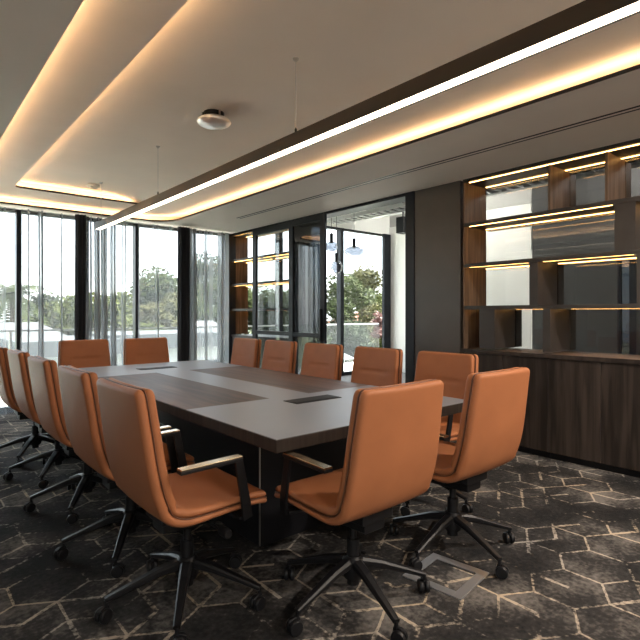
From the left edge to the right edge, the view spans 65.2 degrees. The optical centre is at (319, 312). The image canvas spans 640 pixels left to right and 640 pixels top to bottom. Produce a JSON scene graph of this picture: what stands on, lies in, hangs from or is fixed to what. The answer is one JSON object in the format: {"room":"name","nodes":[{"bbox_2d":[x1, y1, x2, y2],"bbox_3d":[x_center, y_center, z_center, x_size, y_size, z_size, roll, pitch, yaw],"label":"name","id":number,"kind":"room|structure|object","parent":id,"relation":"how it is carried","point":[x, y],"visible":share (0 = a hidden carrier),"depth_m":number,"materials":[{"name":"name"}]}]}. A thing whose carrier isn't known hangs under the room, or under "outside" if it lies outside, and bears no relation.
{"room":"conference room","nodes":[
{"label":"conference room","id":0,"kind":"room"},
{"bbox_2d":[0,372,639,639],"bbox_3d":[1.313,1.300,4.326,10.800,0.100,10.100,0,0,-40],"label":"floor","id":1,"kind":"structure","parent":0,"point":[572,562],"depth_m":2.44,"materials":[{"name":"carpet"}]},
{"bbox_2d":[0,346,70,467],"bbox_3d":[-2.509,0.764,4.385,0.704,0.971,0.680,0,0,-40],"label":"office chair","id":2,"kind":"object","parent":1,"relation":"on","point":[7,395],"visible":0.4,"depth_m":4.08,"materials":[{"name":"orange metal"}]},
{"bbox_2d":[0,346,17,405],"bbox_3d":[-2.495,0.537,4.361,0.543,0.515,0.500,0,0,-40],"label":"cushion","id":3,"kind":"object","parent":2,"relation":"on","point":[7,395],"depth_m":4.03,"materials":[{"name":"orange leather"}]},
{"bbox_2d":[3,349,96,488],"bbox_3d":[-2.055,0.764,3.904,0.704,0.971,0.680,0,0,-40],"label":"office chair","id":4,"kind":"object","parent":1,"relation":"on","point":[18,360],"visible":0.52,"depth_m":3.64,"materials":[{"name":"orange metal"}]},
{"bbox_2d":[14,349,34,404],"bbox_3d":[-2.042,0.537,3.881,0.543,0.515,0.500,0,0,-40],"label":"cushion","id":5,"kind":"object","parent":4,"relation":"on","point":[23,392],"depth_m":3.55,"materials":[{"name":"orange leather"}]},
{"bbox_2d":[23,355,120,523],"bbox_3d":[-1.551,0.764,3.309,0.704,0.971,0.680,0,0,-40],"label":"office chair","id":6,"kind":"object","parent":1,"relation":"on","point":[44,378],"visible":0.53,"depth_m":3.03,"materials":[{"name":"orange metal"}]},
{"bbox_2d":[36,356,68,438],"bbox_3d":[-1.537,0.537,3.286,0.543,0.515,0.500,0,0,-40],"label":"cushion","id":7,"kind":"object","parent":6,"relation":"on","point":[49,407],"depth_m":2.96,"materials":[{"name":"orange leather"}]},
{"bbox_2d":[54,339,110,438],"bbox_3d":[-2.268,0.764,5.035,0.680,0.971,0.704,0,0,-40],"label":"office chair","id":8,"kind":"object","parent":1,"relation":"on","point":[91,352],"visible":0.2,"depth_m":5.18,"materials":[{"name":"orange leather"}]},
{"bbox_2d":[60,339,110,367],"bbox_3d":[-2.292,0.537,5.022,0.500,0.515,0.543,0,0,-40],"label":"cushion","id":9,"kind":"object","parent":8,"relation":"on","point":[91,352],"depth_m":5.18,"materials":[{"name":"orange leather"}]},
{"bbox_2d":[85,216,88,339],"bbox_3d":[-3.224,-0.030,6.785,0.150,2.560,0.080,0,0,-40],"label":"trim","id":10,"kind":"structure","parent":1,"relation":"on","point":[87,218],"depth_m":6.79,"materials":[{"name":"black metal"}]},
{"bbox_2d":[53,365,194,577],"bbox_3d":[-1.040,0.764,2.707,0.704,0.971,0.680,0,0,-40],"label":"office chair","id":11,"kind":"object","parent":1,"relation":"on","point":[78,387],"visible":0.61,"depth_m":2.49,"materials":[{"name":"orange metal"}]},
{"bbox_2d":[68,365,193,464],"bbox_3d":[-1.026,0.537,2.683,0.543,0.515,0.500,0,0,-40],"label":"cushion","id":12,"kind":"object","parent":11,"relation":"on","point":[85,431],"depth_m":2.36,"materials":[{"name":"orange leather"}]},
{"bbox_2d":[123,337,169,364],"bbox_3d":[-1.749,0.764,5.397,0.680,0.971,0.704,0,0,-40],"label":"office chair","id":13,"kind":"object","parent":1,"relation":"on","point":[135,350],"visible":0.2,"depth_m":5.53,"materials":[{"name":"orange leather"}]},
{"bbox_2d":[94,378,266,639],"bbox_3d":[-0.600,0.764,2.188,0.704,0.971,0.680,0,0,-40],"label":"office chair","id":14,"kind":"object","parent":1,"relation":"on","point":[192,496],"visible":1,"depth_m":2.01,"materials":[{"name":"orange leather"}]},
{"bbox_2d":[108,378,265,517],"bbox_3d":[-0.586,0.537,2.164,0.543,0.515,0.500,0,0,-40],"label":"cushion","id":15,"kind":"object","parent":14,"relation":"on","point":[136,458],"depth_m":1.94,"materials":[{"name":"orange leather"}]},
{"bbox_2d":[230,337,261,367],"bbox_3d":[-0.990,0.764,5.353,0.704,0.971,0.680,0,0,-40],"label":"office chair","id":16,"kind":"object","parent":1,"relation":"on","point":[245,351],"visible":0.25,"depth_m":5.47,"materials":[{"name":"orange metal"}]},
{"bbox_2d":[232,334,288,367],"bbox_3d":[-0.733,0.806,7.822,0.500,0.888,1.720,0,0,-40],"label":"base cabinet","id":17,"kind":"object","parent":1,"relation":"on","point":[262,337],"visible":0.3,"depth_m":7.66,"materials":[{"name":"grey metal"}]},
{"bbox_2d":[232,229,288,335],"bbox_3d":[-0.760,-0.480,7.800,0.430,1.660,1.720,0,0,-40],"label":"display shelf","id":18,"kind":"object","parent":17,"relation":"on","point":[242,259],"visible":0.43,"depth_m":8.39,"materials":[{"name":"brown wood"}]},
{"bbox_2d":[252,223,288,338],"bbox_3d":[-0.695,-0.010,7.344,0.040,2.520,1.040,0,0,-40],"label":"door","id":19,"kind":"structure","parent":1,"relation":"on","point":[255,233],"depth_m":7.66,"materials":[{"name":"black"}]},
{"bbox_2d":[79,360,463,546],"bbox_3d":[-0.722,0.877,3.731,1.395,0.745,3.335,0,0,-40],"label":"conference table","id":20,"kind":"object","parent":1,"relation":"on","point":[218,409],"visible":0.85,"depth_m":2.86,"materials":[{"name":"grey wood"}]},
{"bbox_2d":[261,340,296,373],"bbox_3d":[-0.583,0.764,4.873,0.704,0.971,0.680,0,0,-40],"label":"office chair","id":21,"kind":"object","parent":1,"relation":"on","point":[278,355],"visible":0.23,"depth_m":4.99,"materials":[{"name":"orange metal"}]},
{"bbox_2d":[289,213,326,373],"bbox_3d":[-0.185,-0.010,6.635,0.070,2.520,0.760,0,0,-40],"label":"door","id":22,"kind":"structure","parent":1,"relation":"on","point":[307,235],"depth_m":6.63,"materials":[{"name":"black"}]},
{"bbox_2d":[300,342,342,380],"bbox_3d":[-0.156,0.764,4.370,0.704,0.971,0.680,0,0,-40],"label":"office chair","id":23,"kind":"object","parent":1,"relation":"on","point":[321,360],"visible":0.29,"depth_m":4.49,"materials":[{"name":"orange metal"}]},
{"bbox_2d":[274,379,443,639],"bbox_3d":[0.128,0.764,2.158,0.680,0.971,0.704,0,0,-40],"label":"office chair","id":24,"kind":"object","parent":1,"relation":"on","point":[392,445],"visible":1,"depth_m":1.98,"materials":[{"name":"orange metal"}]},
{"bbox_2d":[276,379,431,515],"bbox_3d":[0.152,0.537,2.171,0.500,0.515,0.543,0,0,-40],"label":"cushion","id":25,"kind":"object","parent":24,"relation":"on","point":[385,467],"depth_m":1.94,"materials":[{"name":"orange leather"}]},
{"bbox_2d":[351,346,402,385],"bbox_3d":[0.284,0.764,3.851,0.704,0.971,0.680,0,0,-40],"label":"office chair","id":26,"kind":"object","parent":1,"relation":"on","point":[375,366],"visible":0.28,"depth_m":3.98,"materials":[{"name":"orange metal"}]},
{"bbox_2d":[400,351,478,515],"bbox_3d":[0.711,0.764,3.348,0.704,0.971,0.680,0,0,-40],"label":"office chair","id":27,"kind":"object","parent":1,"relation":"on","point":[453,369],"visible":0.27,"depth_m":3.42,"materials":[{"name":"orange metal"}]},
{"bbox_2d":[414,351,474,436],"bbox_3d":[0.697,0.537,3.371,0.543,0.515,0.500,0,0,-40],"label":"cushion","id":28,"kind":"object","parent":27,"relation":"on","point":[453,369],"depth_m":3.45,"materials":[{"name":"orange leather"}]},
{"bbox_2d":[402,553,488,599],"bbox_3d":[0.600,1.247,2.384,0.300,0.006,0.300,0,0,42],"label":"floor outlet","id":29,"kind":"object","parent":1,"relation":"on","point":[455,579],"visible":0.98,"depth_m":2.37,"materials":[{"name":"grey metal"}]},
{"bbox_2d":[390,367,529,579],"bbox_3d":[0.689,0.764,2.633,0.680,0.971,0.704,0,0,-40],"label":"office chair","id":30,"kind":"object","parent":1,"relation":"on","point":[492,419],"visible":0.79,"depth_m":2.43,"materials":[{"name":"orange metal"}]},
{"bbox_2d":[434,367,518,475],"bbox_3d":[0.712,0.537,2.647,0.500,0.515,0.543,0,0,-40],"label":"cushion","id":31,"kind":"object","parent":30,"relation":"on","point":[488,434],"depth_m":2.37,"materials":[{"name":"orange leather"}]},
{"bbox_2d":[463,352,550,457],"bbox_3d":[1.859,0.818,4.749,0.480,0.865,0.839,0,0,-40],"label":"base cabinet","id":32,"kind":"object","parent":1,"relation":"on","point":[534,439],"visible":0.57,"depth_m":4.38,"materials":[{"name":"brown wood"}]},
{"bbox_2d":[548,358,639,477],"bbox_3d":[2.403,0.818,4.109,0.480,0.865,0.839,0,0,-40],"label":"base cabinet","id":33,"kind":"object","parent":1,"relation":"on","point":[594,406],"visible":0.98,"depth_m":3.99,"materials":[{"name":"brown wood"}]},
{"bbox_3d":[3.489,0.817,2.827,0.480,0.865,0.839,0,0,-40],"label":"cabinet","id":34,"kind":"object","parent":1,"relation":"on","visible":0},
{"bbox_2d":[460,348,639,363],"bbox_3d":[2.683,0.367,3.791,0.523,0.033,3.412,0,0,-40],"label":"countertop","id":35,"kind":"structure","parent":34,"relation":"on","point":[571,355],"depth_m":4.29,"materials":[{"name":"brown wood"}]},
{"bbox_2d":[463,138,639,355],"bbox_3d":[2.695,-0.480,3.787,0.510,1.660,3.390,0,0,-40],"label":"display shelf","id":36,"kind":"object","parent":35,"relation":"on","point":[495,326],"visible":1,"depth_m":4.46,"materials":[{"name":"brown wood"}]},
{"bbox_2d":[0,0,639,233],"bbox_3d":[-0.509,-1.318,2.780,6.020,0.016,10.100,0,0,-40],"label":"ceiling","id":37,"kind":"structure","parent":0,"point":[30,30],"depth_m":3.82,"materials":[{"name":"paint"}]},
{"bbox_2d":[4,207,5,413],"bbox_3d":[-4.102,-0.028,5.856,0.914,2.525,0.059,0,0,-40],"label":"sheer curtain","id":38,"kind":"object","parent":37,"relation":"hanging from","point":[4,207],"visible":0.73,"depth_m":6.09,"materials":[{"name":"white fabric"}]},
{"bbox_2d":[27,209,62,357],"bbox_3d":[-3.471,-0.028,6.390,0.628,2.525,0.138,0,0,-40],"label":"sheer curtain","id":39,"kind":"object","parent":37,"relation":"hanging from","point":[40,213],"visible":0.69,"depth_m":6.33,"materials":[{"name":"white fabric"}]},
{"bbox_2d":[16,182,124,200],"bbox_3d":[-0.351,-1.448,3.023,1.644,0.074,8.277,0,0,-40],"label":"trim","id":40,"kind":"structure","parent":37,"relation":"attached to","point":[23,184],"depth_m":5.98,"materials":[{"name":"paint"}]},
{"bbox_2d":[15,185,136,203],"bbox_3d":[-2.736,-1.403,6.194,0.548,0.021,1.778,0,0,26],"label":"trim","id":41,"kind":"structure","parent":37,"relation":"attached to","point":[16,185],"depth_m":5.93,"materials":[{"name":"black"}]},
{"bbox_2d":[74,214,85,339],"bbox_3d":[-3.138,-0.028,6.551,0.131,2.525,0.080,0,0,-40],"label":"drape","id":42,"kind":"object","parent":37,"relation":"hanging from","point":[80,220],"visible":0.59,"depth_m":6.56,"materials":[{"name":"grey fabric"}]},
{"bbox_2d":[0,198,177,219],"bbox_3d":[-0.322,-1.405,3.333,2.921,0.159,8.760,0,0,-40],"label":"trim","id":43,"kind":"structure","parent":37,"relation":"attached to","point":[1,199],"depth_m":6.56,"materials":[{"name":"paint"}]},
{"bbox_2d":[87,183,99,189],"bbox_3d":[-2.618,-1.458,5.778,0.130,0.055,0.130,0,0,-40],"label":"smoke detector","id":44,"kind":"object","parent":37,"relation":"attached to","point":[93,186],"visible":1,"depth_m":5.74,"materials":[{"name":"white paint"}]},
{"bbox_2d":[90,217,125,365],"bbox_3d":[-2.889,-0.028,6.886,0.647,2.525,0.183,0,0,-40],"label":"sheer curtain","id":45,"kind":"object","parent":37,"relation":"hanging from","point":[104,300],"visible":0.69,"depth_m":6.84,"materials":[{"name":"white fabric"}]},
{"bbox_2d":[155,225,158,337],"bbox_3d":[-2.353,-0.028,7.317,0.628,2.525,0.083,0,0,-40],"label":"sheer curtain","id":46,"kind":"object","parent":37,"relation":"hanging from","point":[155,225],"visible":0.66,"depth_m":7.30,"materials":[{"name":"white fabric"}]},
{"bbox_2d":[177,226,189,361],"bbox_3d":[-2.034,-0.028,7.494,0.197,2.525,0.086,0,0,-40],"label":"drape","id":47,"kind":"object","parent":37,"relation":"hanging from","point":[183,268],"visible":0.79,"depth_m":7.48,"materials":[{"name":"grey fabric"}]},
{"bbox_2d":[189,229,228,363],"bbox_3d":[-1.732,-0.028,7.862,0.713,2.525,0.166,0,0,-40],"label":"sheer curtain","id":48,"kind":"object","parent":37,"relation":"hanging from","point":[193,232],"visible":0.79,"depth_m":7.87,"materials":[{"name":"white fabric"}]},
{"bbox_2d":[197,109,230,129],"bbox_3d":[-0.787,-1.431,3.712,0.248,0.108,0.248,0,0,-40],"label":"smoke detector","id":49,"kind":"object","parent":37,"relation":"attached to","point":[212,119],"visible":1,"depth_m":3.65,"materials":[{"name":"white plastic"}]},
{"bbox_2d":[0,64,639,221],"bbox_3d":[-0.394,-1.317,3.272,2.435,0.021,8.505,0,0,-40],"label":"trim","id":50,"kind":"structure","parent":37,"relation":"attached to","point":[636,67],"depth_m":3.80,"materials":[{"name":"black"}]},
{"bbox_2d":[94,0,639,229],"bbox_3d":[-0.415,-1.224,3.241,0.074,0.523,6.680,0,0,-40],"label":"linear pendant light","id":51,"kind":"object","parent":37,"relation":"hanging from","point":[585,17],"visible":1,"depth_m":2.17,"materials":[{"name":"black metal"}]},
{"bbox_2d":[238,105,639,218],"bbox_3d":[1.233,-1.310,4.127,0.068,0.005,7.300,0,0,-40],"label":"air slot","id":52,"kind":"object","parent":37,"relation":"attached to","point":[635,108],"visible":1,"depth_m":4.07,"materials":[{"name":"black metal"}]},
{"bbox_2d":[327,210,389,233],"bbox_3d":[0.022,-1.970,9.722,3.890,0.560,0.200,0,0,-40],"label":"lintel","id":53,"kind":"object","parent":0,"point":[380,225],"visible":0.07,"depth_m":10.45,"materials":[{"name":"white paint"}]},
{"bbox_2d":[236,233,279,334],"bbox_3d":[-1.089,-0.220,8.713,0.890,2.940,0.120,0,0,-40],"label":"window","id":54,"kind":"structure","parent":53,"relation":"attached to","point":[277,236],"depth_m":8.97,"materials":[{"name":"black"}]},
{"bbox_2d":[280,226,341,375],"bbox_3d":[-0.178,-0.220,9.486,1.500,2.940,0.120,0,0,-40],"label":"window","id":55,"kind":"structure","parent":53,"relation":"attached to","point":[339,230],"depth_m":9.92,"materials":[{"name":"black metal"}]},
{"bbox_2d":[342,228,381,375],"bbox_3d":[0.909,-0.220,10.408,1.350,2.940,0.120,0,0,-40],"label":"window","id":56,"kind":"structure","parent":53,"relation":"attached to","point":[344,373],"depth_m":9.96,"materials":[{"name":"black"}]},
{"bbox_2d":[415,181,462,369],"bbox_3d":[1.342,-0.030,5.275,0.370,2.560,0.570,0,0,-40],"label":"wall","id":57,"kind":"structure","parent":0,"point":[438,209],"depth_m":5.13,"materials":[{"name":"grey paint"}]},
{"bbox_2d":[231,193,404,236],"bbox_3d":[-0.214,-1.302,6.971,0.210,0.055,3.790,0,0,-40],"label":"trim","id":58,"kind":"structure","parent":57,"relation":"attached to","point":[400,198],"depth_m":6.16,"materials":[{"name":"black"}]},
{"bbox_2d":[405,191,414,382],"bbox_3d":[1.115,-0.030,5.535,0.380,2.560,0.120,0,0,-40],"label":"trim","id":59,"kind":"structure","parent":57,"relation":"attached to","point":[409,196],"depth_m":5.41,"materials":[{"name":"black metal"}]},
{"bbox_2d":[389,167,639,371],"bbox_3d":[4.688,-0.500,7.188,0.150,3.500,10.100,0,0,-40],"label":"wall","id":60,"kind":"structure","parent":0,"point":[584,283],"depth_m":8.21,"materials":[{"name":"grey paint"}]},
{"bbox_2d":[382,234,390,347],"bbox_3d":[1.426,-0.220,10.742,0.210,2.940,0.060,0,0,-40],"label":"trim","id":61,"kind":"structure","parent":60,"relation":"attached to","point":[386,238],"depth_m":10.70,"materials":[{"name":"black metal"}]},
{"bbox_2d":[617,260,635,354],"bbox_3d":[4.524,-0.050,7.344,0.120,2.600,0.250,0,0,-40],"label":"window","id":62,"kind":"structure","parent":60,"relation":"in","point":[626,269],"depth_m":7.36,"materials":[{"name":"black"}]},
{"bbox_3d":[1.314,-2.300,4.326,11.000,0.100,10.300,0,0,-40],"label":"ceiling","id":63,"kind":"structure","parent":0,"visible":0},
{"bbox_2d":[327,218,336,251],"bbox_3d":[0.186,-1.620,8.130,0.194,1.260,0.194,0,0,-40],"label":"glass pendant","id":64,"kind":"object","parent":63,"relation":"hanging from","point":[331,245],"visible":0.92,"depth_m":8.07,"materials":[{"name":"clear glass"}]},
{"bbox_2d":[330,217,342,273],"bbox_3d":[0.276,-1.455,8.364,0.204,1.590,0.204,0,0,-40],"label":"glass pendant","id":65,"kind":"object","parent":63,"relation":"hanging from","point":[336,266],"visible":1,"depth_m":8.31,"materials":[{"name":"clear glass"}]},
{"bbox_2d":[344,238,363,256],"bbox_3d":[0.548,-1.577,8.043,0.324,1.345,0.324,0,0,-40],"label":"glass pendant","id":66,"kind":"object","parent":63,"relation":"hanging from","point":[352,251],"visible":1,"depth_m":7.94,"materials":[{"name":"clear glass"}]},
{"bbox_2d":[396,202,404,233],"bbox_3d":[1.406,-1.800,8.469,0.180,0.900,0.160,0,0,-40],"label":"loudspeaker","id":67,"kind":"object","parent":63,"relation":"hanging from","point":[400,221],"visible":0.66,"depth_m":8.39,"materials":[{"name":"black plastic"}]},
{"bbox_2d":[327,160,639,224],"bbox_3d":[2.312,-1.930,6.550,0.300,0.640,6.600,0,0,-40],"label":"cable tray","id":68,"kind":"object","parent":63,"relation":"hanging from","point":[396,208],"visible":0.35,"depth_m":7.85,"materials":[{"name":"grey metal"}]},
{"bbox_2d":[366,165,639,218],"bbox_3d":[3.775,-2.015,6.217,0.340,0.470,8.600,0,0,-40],"label":"air duct","id":69,"kind":"object","parent":63,"relation":"hanging from","point":[635,166],"visible":0.06,"depth_m":7.21,"materials":[{"name":"grey"}]},
{"bbox_3d":[-3.749,-1.790,6.523,6.120,0.920,0.200,0,0,-40],"label":"wall","id":70,"kind":"structure","parent":0,"visible":0},
{"bbox_2d":[0,208,18,413],"bbox_3d":[-4.125,-0.030,6.139,0.730,2.560,0.120,0,0,-40],"label":"window","id":71,"kind":"structure","parent":70,"relation":"in","point":[14,211],"depth_m":6.32,"materials":[{"name":"black metal"}]},
{"bbox_2d":[19,210,74,350],"bbox_3d":[-3.564,-0.030,6.615,0.740,2.560,0.120,0,0,-40],"label":"window","id":72,"kind":"structure","parent":70,"relation":"in","point":[21,212],"depth_m":6.35,"materials":[{"name":"black"}]},
{"bbox_2d":[89,218,137,337],"bbox_3d":[-2.992,-0.030,7.100,0.760,2.560,0.120,0,0,-40],"label":"window","id":73,"kind":"structure","parent":70,"relation":"in","point":[134,225],"depth_m":7.30,"materials":[{"name":"black"}]},
{"bbox_2d":[138,223,177,337],"bbox_3d":[-2.420,-0.030,7.585,0.740,2.560,0.120,0,0,-40],"label":"window","id":74,"kind":"structure","parent":70,"relation":"in","point":[139,225],"depth_m":7.32,"materials":[{"name":"black"}]},
{"bbox_2d":[197,230,224,362],"bbox_3d":[-1.856,-0.030,8.063,0.740,2.560,0.120,0,0,-40],"label":"window","id":75,"kind":"structure","parent":70,"relation":"in","point":[198,231],"depth_m":8.26,"materials":[{"name":"black metal"}]},
{"bbox_2d":[229,234,235,363],"bbox_3d":[-1.513,-0.500,8.354,0.160,3.500,0.140,0,0,-40],"label":"trim","id":76,"kind":"structure","parent":70,"relation":"attached to","point":[232,240],"depth_m":8.30,"materials":[{"name":"black metal"}]},
{"label":"outside","id":77,"kind":"structure","parent":0,"visible":0},
{"bbox_3d":[-30.407,4.850,59.046,150.000,0.200,110.600,0,0,-40],"label":"ground","id":78,"kind":"structure","parent":77,"visible":0},
{"bbox_2d":[0,284,54,328],"bbox_3d":[-13.235,1.770,21.555,3.423,5.975,3.424,0,0,-40],"label":"palm tree","id":79,"kind":"object","parent":78,"relation":"on","point":[10,292],"visible":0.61,"depth_m":21.36,"materials":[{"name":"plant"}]},
{"bbox_2d":[0,322,66,336],"bbox_3d":[-11.514,2.550,18.426,4.800,4.400,3.800,0,0,-40],"label":"house","id":80,"kind":"structure","parent":78,"relation":"on","point":[9,325],"depth_m":18.40,"materials":[{"name":"grey"}]},
{"bbox_2d":[9,292,73,331],"bbox_3d":[-16.490,1.688,30.346,5.065,6.142,5.188,0,0,6],"label":"tree","id":81,"kind":"object","parent":78,"relation":"on","point":[48,296],"visible":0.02,"depth_m":30.09,"materials":[{"name":"green plant"}]},
{"bbox_2d":[0,335,121,366],"bbox_3d":[-8.337,2.775,15.876,2.800,3.950,3.600,0,0,-40],"label":"house","id":82,"kind":"structure","parent":78,"relation":"on","point":[50,342],"depth_m":14.35,"materials":[{"name":"grey"}]},
{"bbox_2d":[33,300,109,335],"bbox_3d":[-11.745,1.986,23.939,3.947,5.545,3.413,0,0,-6],"label":"tree","id":83,"kind":"object","parent":78,"relation":"on","point":[49,311],"visible":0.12,"depth_m":22.76,"materials":[{"name":"green plant"}]},
{"bbox_2d":[58,291,172,330],"bbox_3d":[-8.619,1.888,21.245,4.265,5.740,3.096,0,0,11],"label":"tree","id":84,"kind":"object","parent":78,"relation":"on","point":[69,310],"visible":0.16,"depth_m":20.77,"materials":[{"name":"green plant"}]},
{"bbox_2d":[89,330,216,365],"bbox_3d":[-6.282,2.725,18.274,3.800,4.050,3.600,0,0,-40],"label":"house","id":85,"kind":"structure","parent":78,"relation":"on","point":[171,335],"depth_m":17.28,"materials":[{"name":"grey"}]},
{"bbox_2d":[132,292,176,329],"bbox_3d":[-7.089,1.841,24.004,3.331,5.833,3.207,0,0,-3],"label":"tree","id":86,"kind":"object","parent":78,"relation":"on","point":[168,305],"visible":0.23,"depth_m":23.15,"materials":[{"name":"green plant"}]},
{"bbox_2d":[128,265,208,319],"bbox_3d":[-8.697,1.054,27.816,5.262,7.409,4.258,0,0,-3],"label":"tree","id":87,"kind":"object","parent":78,"relation":"on","point":[147,289],"visible":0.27,"depth_m":26.96,"materials":[{"name":"green plant"}]},
{"bbox_2d":[174,321,216,361],"bbox_3d":[-5.475,2.550,22.958,3.200,4.400,3.300,0,0,-40],"label":"house","id":88,"kind":"structure","parent":78,"relation":"on","point":[199,323],"depth_m":22.20,"materials":[{"name":"grey"}]},
{"bbox_2d":[197,250,217,304],"bbox_3d":[-7.639,0.298,32.612,5.314,8.918,4.255,0,0,-43],"label":"tree","id":89,"kind":"object","parent":78,"relation":"on","point":[200,265],"visible":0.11,"depth_m":32.09,"materials":[{"name":"green plant"}]},
{"bbox_2d":[197,276,258,333],"bbox_3d":[-6.174,1.204,30.310,4.794,7.107,5.029,0,0,-40],"label":"tree","id":90,"kind":"object","parent":78,"relation":"on","point":[199,290],"visible":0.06,"depth_m":29.76,"materials":[{"name":"green plant"}]},
{"bbox_2d":[248,286,288,333],"bbox_3d":[-3.841,1.395,32.099,4.874,6.729,5.437,0,0,-34],"label":"tree","id":91,"kind":"object","parent":78,"relation":"on","point":[261,320],"visible":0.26,"depth_m":30.51,"materials":[{"name":"green plant"}]},
{"bbox_2d":[258,288,332,343],"bbox_3d":[-1.552,1.377,31.633,5.445,6.764,4.057,0,0,10],"label":"tree","id":92,"kind":"object","parent":78,"relation":"on","point":[286,314],"visible":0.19,"depth_m":31.00,"materials":[{"name":"green plant"}]},
{"bbox_2d":[344,353,353,362],"bbox_3d":[-0.427,3.100,24.878,3.000,3.300,3.300,0,0,-40],"label":"house","id":93,"kind":"structure","parent":78,"relation":"on","point":[346,356],"depth_m":24.51,"materials":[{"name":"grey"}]},
{"bbox_2d":[327,273,377,343],"bbox_3d":[1.456,0.999,32.752,4.667,7.517,3.874,0,0,-40],"label":"tree","id":94,"kind":"object","parent":78,"relation":"on","point":[352,299],"visible":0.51,"depth_m":31.92,"materials":[{"name":"green plant"}]},
{"bbox_2d":[329,319,375,362],"bbox_3d":[1.640,2.491,27.521,2.701,4.537,3.590,0,0,17],"label":"bush","id":95,"kind":"object","parent":78,"relation":"on","point":[355,336],"visible":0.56,"depth_m":26.35,"materials":[{"name":"green plant"}]},
{"bbox_2d":[330,264,381,346],"bbox_3d":[2.757,0.587,37.426,4.373,8.341,6.002,0,0,8],"label":"tree","id":96,"kind":"object","parent":78,"relation":"on","point":[369,277],"visible":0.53,"depth_m":36.26,"materials":[{"name":"green plant"}]},
{"bbox_2d":[366,288,381,347],"bbox_3d":[5.229,1.279,41.258,3.577,6.961,5.445,0,0,-1],"label":"tree","id":97,"kind":"object","parent":78,"relation":"on","point":[379,295],"visible":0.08,"depth_m":40.59,"materials":[{"name":"green plant"}]},
{"bbox_2d":[370,311,381,346],"bbox_3d":[3.675,2.297,31.286,1.120,4.912,1.224,0,0,17],"label":"tree","id":98,"kind":"object","parent":78,"relation":"on","point":[377,332],"visible":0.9,"depth_m":31.09,"materials":[{"name":"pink plant"}]},
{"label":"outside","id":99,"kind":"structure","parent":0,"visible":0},
{"bbox_2d":[0,362,352,406],"bbox_3d":[-2.796,1.365,8.708,13.000,0.170,1.900,0,0,-40],"label":"balcony slab","id":100,"kind":"object","parent":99,"point":[348,366],"depth_m":11.53,"materials":[{"name":"white tile"}]},
{"bbox_2d":[0,323,378,348],"bbox_3d":[-3.306,0.775,9.325,12.860,1.010,0.060,0,0,-40],"label":"glass balustrade","id":101,"kind":"object","parent":100,"relation":"on","point":[9,331],"visible":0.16,"depth_m":9.17,"materials":[{"name":"clear glass"}]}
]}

